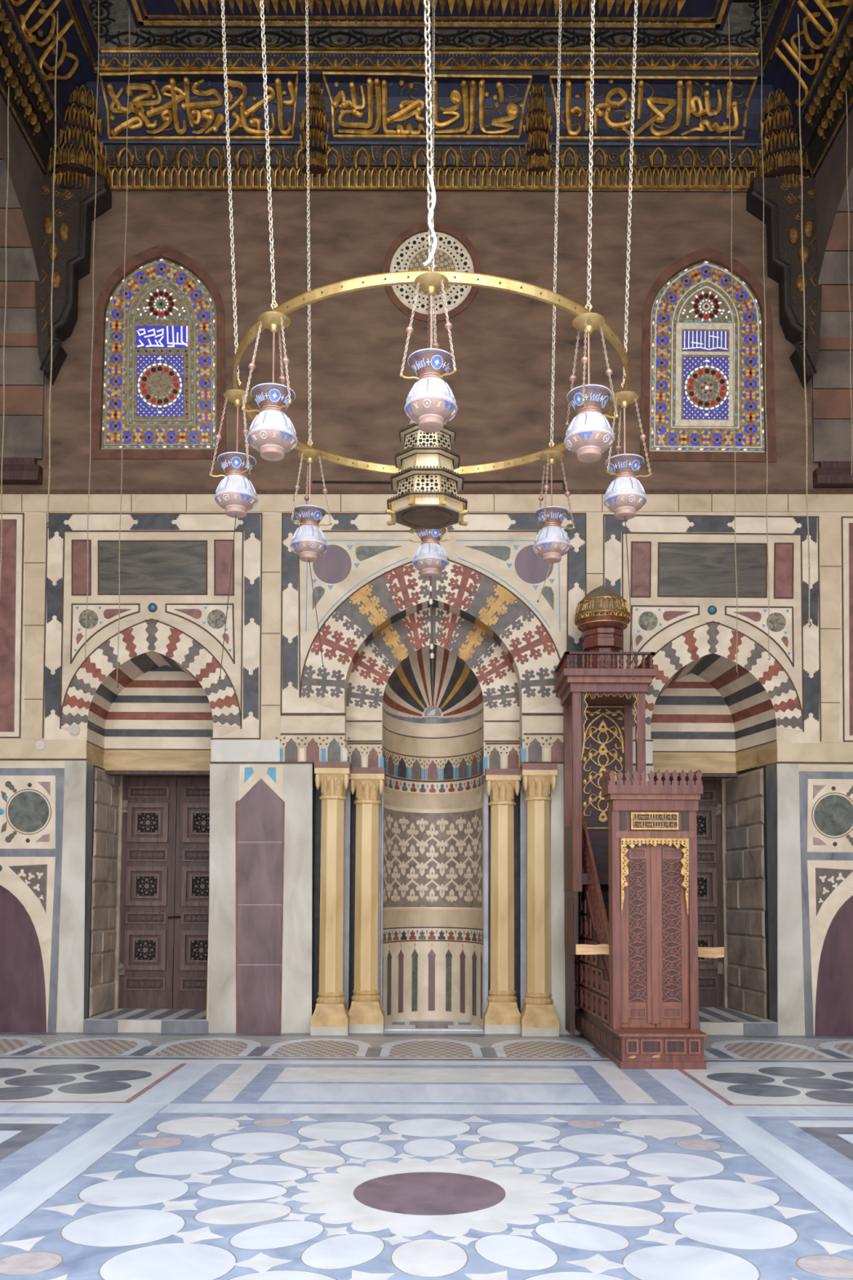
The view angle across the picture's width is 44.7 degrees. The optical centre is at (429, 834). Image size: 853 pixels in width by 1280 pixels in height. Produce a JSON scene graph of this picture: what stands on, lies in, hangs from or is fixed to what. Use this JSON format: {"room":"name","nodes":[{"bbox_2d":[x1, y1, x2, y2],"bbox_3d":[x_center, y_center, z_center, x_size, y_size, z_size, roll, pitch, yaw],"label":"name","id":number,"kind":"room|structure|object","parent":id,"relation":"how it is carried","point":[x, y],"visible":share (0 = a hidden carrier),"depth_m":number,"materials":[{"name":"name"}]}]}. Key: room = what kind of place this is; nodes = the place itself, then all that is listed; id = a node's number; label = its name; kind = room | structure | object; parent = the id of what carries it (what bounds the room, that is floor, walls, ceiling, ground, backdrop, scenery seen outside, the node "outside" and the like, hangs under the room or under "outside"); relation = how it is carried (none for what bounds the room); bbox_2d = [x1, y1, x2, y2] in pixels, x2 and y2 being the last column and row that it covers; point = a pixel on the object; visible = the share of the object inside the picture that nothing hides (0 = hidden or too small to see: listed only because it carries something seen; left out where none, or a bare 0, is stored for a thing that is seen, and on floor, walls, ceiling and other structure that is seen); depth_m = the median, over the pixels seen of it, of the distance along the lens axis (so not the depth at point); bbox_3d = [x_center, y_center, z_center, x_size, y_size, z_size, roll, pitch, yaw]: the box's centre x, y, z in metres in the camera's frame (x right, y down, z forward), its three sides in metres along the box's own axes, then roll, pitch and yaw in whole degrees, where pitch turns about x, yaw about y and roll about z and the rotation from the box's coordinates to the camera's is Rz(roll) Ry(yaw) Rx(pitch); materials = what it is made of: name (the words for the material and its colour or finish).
{"room":"mosque","nodes":[
{"label":"mosque","id":0,"kind":"room"},
{"bbox_2d":[0,93,45,459],"bbox_3d":[-6.495,-4.094,5.596,3.573,12.000,14.674,0,-4,0],"label":"wall","id":1,"kind":"structure","parent":0,"point":[24,383],"depth_m":12.58,"materials":[{"name":"stone"}]},
{"bbox_2d":[0,177,852,1035],"bbox_3d":[0.017,-3.849,13.912,16.400,12.618,2.646,0,-4,0],"label":"wall","id":2,"kind":"structure","parent":0,"point":[776,736],"depth_m":12.62,"materials":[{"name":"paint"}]},
{"bbox_2d":[0,457,43,484],"bbox_3d":[-6.212,-4.426,12.586,2.990,0.297,0.160,0,-4,0],"label":"tie beam","id":3,"kind":"structure","parent":2,"relation":"attached to","point":[15,471],"depth_m":12.54,"materials":[{"name":"brown wood"}]},
{"bbox_2d":[35,174,111,385],"bbox_3d":[-4.365,-6.761,12.626,0.920,2.491,0.366,0,-4,0],"label":"bracket","id":4,"kind":"object","parent":2,"relation":"attached to","point":[73,208],"visible":0.98,"depth_m":12.53,"materials":[{"name":"brown wood"}]},
{"bbox_2d":[43,217,53,235],"bbox_3d":[-4.596,-7.350,12.535,0.132,0.225,0.111,0,-3,0],"label":"pendant","id":5,"kind":"object","parent":4,"relation":"attached to","point":[47,221],"depth_m":12.50,"materials":[{"name":"gold metal"}]},
{"bbox_2d":[48,242,58,261],"bbox_3d":[-4.535,-7.030,12.515,0.132,0.225,0.111,0,-3,0],"label":"pendant","id":6,"kind":"object","parent":4,"relation":"attached to","point":[50,244],"depth_m":12.48,"materials":[{"name":"gold metal"}]},
{"bbox_2d":[50,271,61,288],"bbox_3d":[-4.497,-6.679,12.494,0.132,0.225,0.111,0,-3,0],"label":"pendant","id":7,"kind":"object","parent":4,"relation":"attached to","point":[56,274],"depth_m":12.46,"materials":[{"name":"gold metal"}]},
{"bbox_2d":[58,223,69,241],"bbox_3d":[-4.409,-7.270,12.530,0.132,0.225,0.111,0,-3,0],"label":"pendant","id":8,"kind":"object","parent":4,"relation":"attached to","point":[64,228],"depth_m":12.50,"materials":[{"name":"gold metal"}]},
{"bbox_2d":[90,244,226,459],"bbox_3d":[-3.308,-5.934,12.794,1.665,2.714,0.110,0,-4,0],"label":"window","id":9,"kind":"structure","parent":2,"relation":"in","point":[174,372],"depth_m":12.79,"materials":[{"name":"multicoloured glass"}]},
{"bbox_2d":[119,777,209,1008],"bbox_3d":[-3.350,0.752,13.598,1.481,3.026,0.104,0,-4,0],"label":"door","id":10,"kind":"structure","parent":2,"relation":"in","point":[163,962],"depth_m":13.58,"materials":[{"name":"brown wood"}]},
{"bbox_2d":[0,0,852,192],"bbox_3d":[0.034,-9.171,9.453,9.578,2.361,7.750,0,-4,0],"label":"calligraphy frieze","id":11,"kind":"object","parent":2,"relation":"attached to","point":[495,95],"depth_m":12.39,"materials":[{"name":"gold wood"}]},
{"bbox_2d":[275,512,586,1031],"bbox_3d":[0.024,-0.742,13.179,3.748,6.290,1.511,0,-4,0],"label":"niche","id":12,"kind":"object","parent":2,"relation":"attached to","point":[495,644],"visible":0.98,"depth_m":12.77,"materials":[{"name":"beige stone"}]},
{"bbox_2d":[382,222,481,322],"bbox_3d":[0.031,-6.939,12.857,1.220,1.264,0.110,0,-4,0],"label":"window","id":13,"kind":"structure","parent":2,"relation":"in","point":[454,251],"depth_m":12.84,"materials":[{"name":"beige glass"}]},
{"bbox_2d":[311,480,564,489],"bbox_3d":[0.113,-4.260,12.633,3.078,0.129,0.032,0,-4,0],"label":"conduit","id":14,"kind":"object","parent":2,"relation":"attached to","point":[533,481],"visible":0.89,"depth_m":12.63,"materials":[{"name":"brown metal"}]},
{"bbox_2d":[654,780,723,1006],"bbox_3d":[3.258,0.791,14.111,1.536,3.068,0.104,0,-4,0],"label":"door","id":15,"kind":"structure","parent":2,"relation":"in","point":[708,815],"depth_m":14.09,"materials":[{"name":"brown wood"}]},
{"bbox_2d":[640,247,776,462],"bbox_3d":[3.411,-5.905,12.794,1.665,2.714,0.110,0,-4,0],"label":"window","id":16,"kind":"structure","parent":2,"relation":"in","point":[686,392],"depth_m":12.79,"materials":[{"name":"multicoloured glass"}]},
{"bbox_2d":[746,177,822,388],"bbox_3d":[4.349,-6.723,12.626,0.920,2.491,0.366,0,-4,0],"label":"bracket","id":17,"kind":"object","parent":2,"relation":"attached to","point":[782,203],"visible":0.91,"depth_m":12.53,"materials":[{"name":"brown wood"}]},
{"bbox_2d":[787,226,799,244],"bbox_3d":[4.396,-7.231,12.530,0.132,0.225,0.111,0,-3,0],"label":"pendant","id":18,"kind":"object","parent":17,"relation":"attached to","point":[793,231],"depth_m":12.50,"materials":[{"name":"gold metal"}]},
{"bbox_2d":[795,274,806,292],"bbox_3d":[4.479,-6.640,12.494,0.132,0.225,0.111,0,-3,0],"label":"pendant","id":19,"kind":"object","parent":17,"relation":"attached to","point":[799,282],"depth_m":12.46,"materials":[{"name":"gold metal"}]},
{"bbox_2d":[798,245,809,264],"bbox_3d":[4.521,-6.990,12.515,0.132,0.225,0.111,0,-3,0],"label":"pendant","id":20,"kind":"object","parent":17,"relation":"attached to","point":[806,248],"depth_m":12.49,"materials":[{"name":"gold metal"}]},
{"bbox_2d":[803,220,814,238],"bbox_3d":[4.585,-7.310,12.535,0.132,0.225,0.111,0,-3,0],"label":"pendant","id":21,"kind":"object","parent":17,"relation":"attached to","point":[808,225],"depth_m":12.50,"materials":[{"name":"gold metal"}]},
{"bbox_2d":[813,461,852,488],"bbox_3d":[6.175,-4.372,12.586,2.990,0.297,0.160,0,-4,0],"label":"tie beam","id":22,"kind":"structure","parent":2,"relation":"attached to","point":[829,474],"depth_m":12.54,"materials":[{"name":"brown wood"}]},
{"bbox_2d":[0,1030,852,1279],"bbox_3d":[-0.006,1.429,-3.807,32.000,0.122,36.574,0,-4,0],"label":"floor","id":23,"kind":"structure","parent":0,"point":[388,1154],"depth_m":6.43,"materials":[{"name":"stone"}]},
{"bbox_2d":[310,761,351,1035],"bbox_3d":[-1.159,0.749,12.381,0.433,3.208,0.433,0,-4,0],"label":"marble column","id":24,"kind":"structure","parent":23,"relation":"on","point":[331,1016],"depth_m":12.27,"materials":[{"name":"beige stone"}]},
{"bbox_2d":[347,767,386,1032],"bbox_3d":[-0.761,0.784,12.650,0.443,3.173,0.443,0,-4,0],"label":"marble column","id":25,"kind":"structure","parent":23,"relation":"on","point":[366,1013],"depth_m":12.53,"materials":[{"name":"beige stone"}]},
{"bbox_2d":[483,768,520,1033],"bbox_3d":[0.888,0.795,12.649,0.443,3.165,0.443,0,-4,0],"label":"marble column","id":26,"kind":"structure","parent":23,"relation":"on","point":[502,1015],"depth_m":12.53,"materials":[{"name":"beige stone"}]},
{"bbox_2d":[519,763,559,1036],"bbox_3d":[1.302,0.765,12.381,0.433,3.196,0.433,0,-4,0],"label":"marble column","id":27,"kind":"structure","parent":23,"relation":"on","point":[539,1017],"depth_m":12.27,"materials":[{"name":"beige stone"}]},
{"bbox_2d":[554,585,707,1069],"bbox_3d":[2.091,-0.327,11.192,1.195,5.238,2.570,0,-4,0],"label":"pulpit","id":28,"kind":"object","parent":23,"relation":"on","point":[630,846],"visible":1,"depth_m":10.29,"materials":[{"name":"brown wood"}]},
{"bbox_2d":[575,943,724,958],"bbox_3d":[2.229,1.176,10.492,1.495,0.137,0.035,0,-4,0],"label":"wooden plank","id":29,"kind":"object","parent":28,"relation":"attached to","point":[603,948],"visible":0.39,"depth_m":10.47,"materials":[{"name":"brown wood"}]},
{"bbox_2d":[127,0,773,31],"bbox_3d":[0.005,-9.808,9.453,9.978,1.570,7.674,0,-4,0],"label":"ceiling","id":30,"kind":"structure","parent":0,"point":[528,15],"depth_m":11.30,"materials":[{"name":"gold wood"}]},
{"bbox_2d":[0,84,9,604],"bbox_3d":[-4.555,-6.355,11.182,0.116,7.892,0.011,0,-4,0],"label":"cord","id":31,"kind":"object","parent":30,"relation":"hanging from","point":[9,85],"visible":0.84,"depth_m":11.11,"materials":[{"name":"metal"}]},
{"bbox_2d":[46,10,57,528],"bbox_3d":[-4.053,-6.770,11.208,0.089,7.057,0.015,0,-4,0],"label":"hanging cord","id":32,"kind":"object","parent":30,"relation":"hanging from","point":[57,11],"visible":1,"depth_m":11.15,"materials":[{"name":"metal"}]},
{"bbox_2d":[84,0,99,662],"bbox_3d":[-3.608,-6.047,11.163,0.055,8.501,0.009,0,-4,0],"label":"hanging cord","id":33,"kind":"object","parent":30,"relation":"hanging from","point":[98,0],"visible":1,"depth_m":11.12,"materials":[{"name":"metal"}]},
{"bbox_2d":[115,7,129,687],"bbox_3d":[-3.270,-5.913,11.155,0.059,8.765,0.009,0,-4,0],"label":"hanging cord","id":34,"kind":"object","parent":30,"relation":"hanging from","point":[129,7],"visible":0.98,"depth_m":11.11,"materials":[{"name":"metal"}]},
{"bbox_2d":[385,0,469,533],"bbox_3d":[-0.001,-5.741,7.965,0.618,6.775,0.618,0,-4,0],"label":"brass lantern","id":35,"kind":"object","parent":30,"relation":"hanging from","point":[427,486],"visible":0.8,"depth_m":7.63,"materials":[{"name":"gold metal"}]},
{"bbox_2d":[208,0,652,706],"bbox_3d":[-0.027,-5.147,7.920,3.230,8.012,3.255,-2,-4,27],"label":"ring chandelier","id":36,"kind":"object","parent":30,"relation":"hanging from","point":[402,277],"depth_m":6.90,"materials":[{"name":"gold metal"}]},
{"bbox_2d":[728,13,738,677],"bbox_3d":[3.256,-5.956,11.160,0.035,8.624,0.009,0,-4,0],"label":"hanging cord","id":37,"kind":"object","parent":30,"relation":"hanging from","point":[728,13],"visible":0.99,"depth_m":11.11,"materials":[{"name":"metal"}]},
{"bbox_2d":[760,0,770,660],"bbox_3d":[3.600,-6.044,11.165,0.047,8.443,0.009,0,-4,0],"label":"hanging cord","id":38,"kind":"object","parent":30,"relation":"hanging from","point":[760,0],"visible":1,"depth_m":11.12,"materials":[{"name":"metal"}]},
{"bbox_2d":[797,13,811,627],"bbox_3d":[4.027,-6.219,11.176,0.036,8.089,0.015,0,-4,0],"label":"hanging cord","id":39,"kind":"object","parent":30,"relation":"hanging from","point":[797,14],"visible":1,"depth_m":11.12,"materials":[{"name":"metal"}]},
{"bbox_2d":[844,75,852,480],"bbox_3d":[4.525,-7.010,11.224,0.059,6.501,0.009,0,-4,0],"label":"cord","id":40,"kind":"object","parent":30,"relation":"hanging from","point":[845,75],"visible":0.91,"depth_m":11.15,"materials":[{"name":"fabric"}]},
{"bbox_2d":[810,106,852,462],"bbox_3d":[6.493,-4.038,5.596,3.649,12.000,14.674,0,-4,0],"label":"wall","id":41,"kind":"structure","parent":0,"point":[830,389],"depth_m":12.60,"materials":[{"name":"stone"}]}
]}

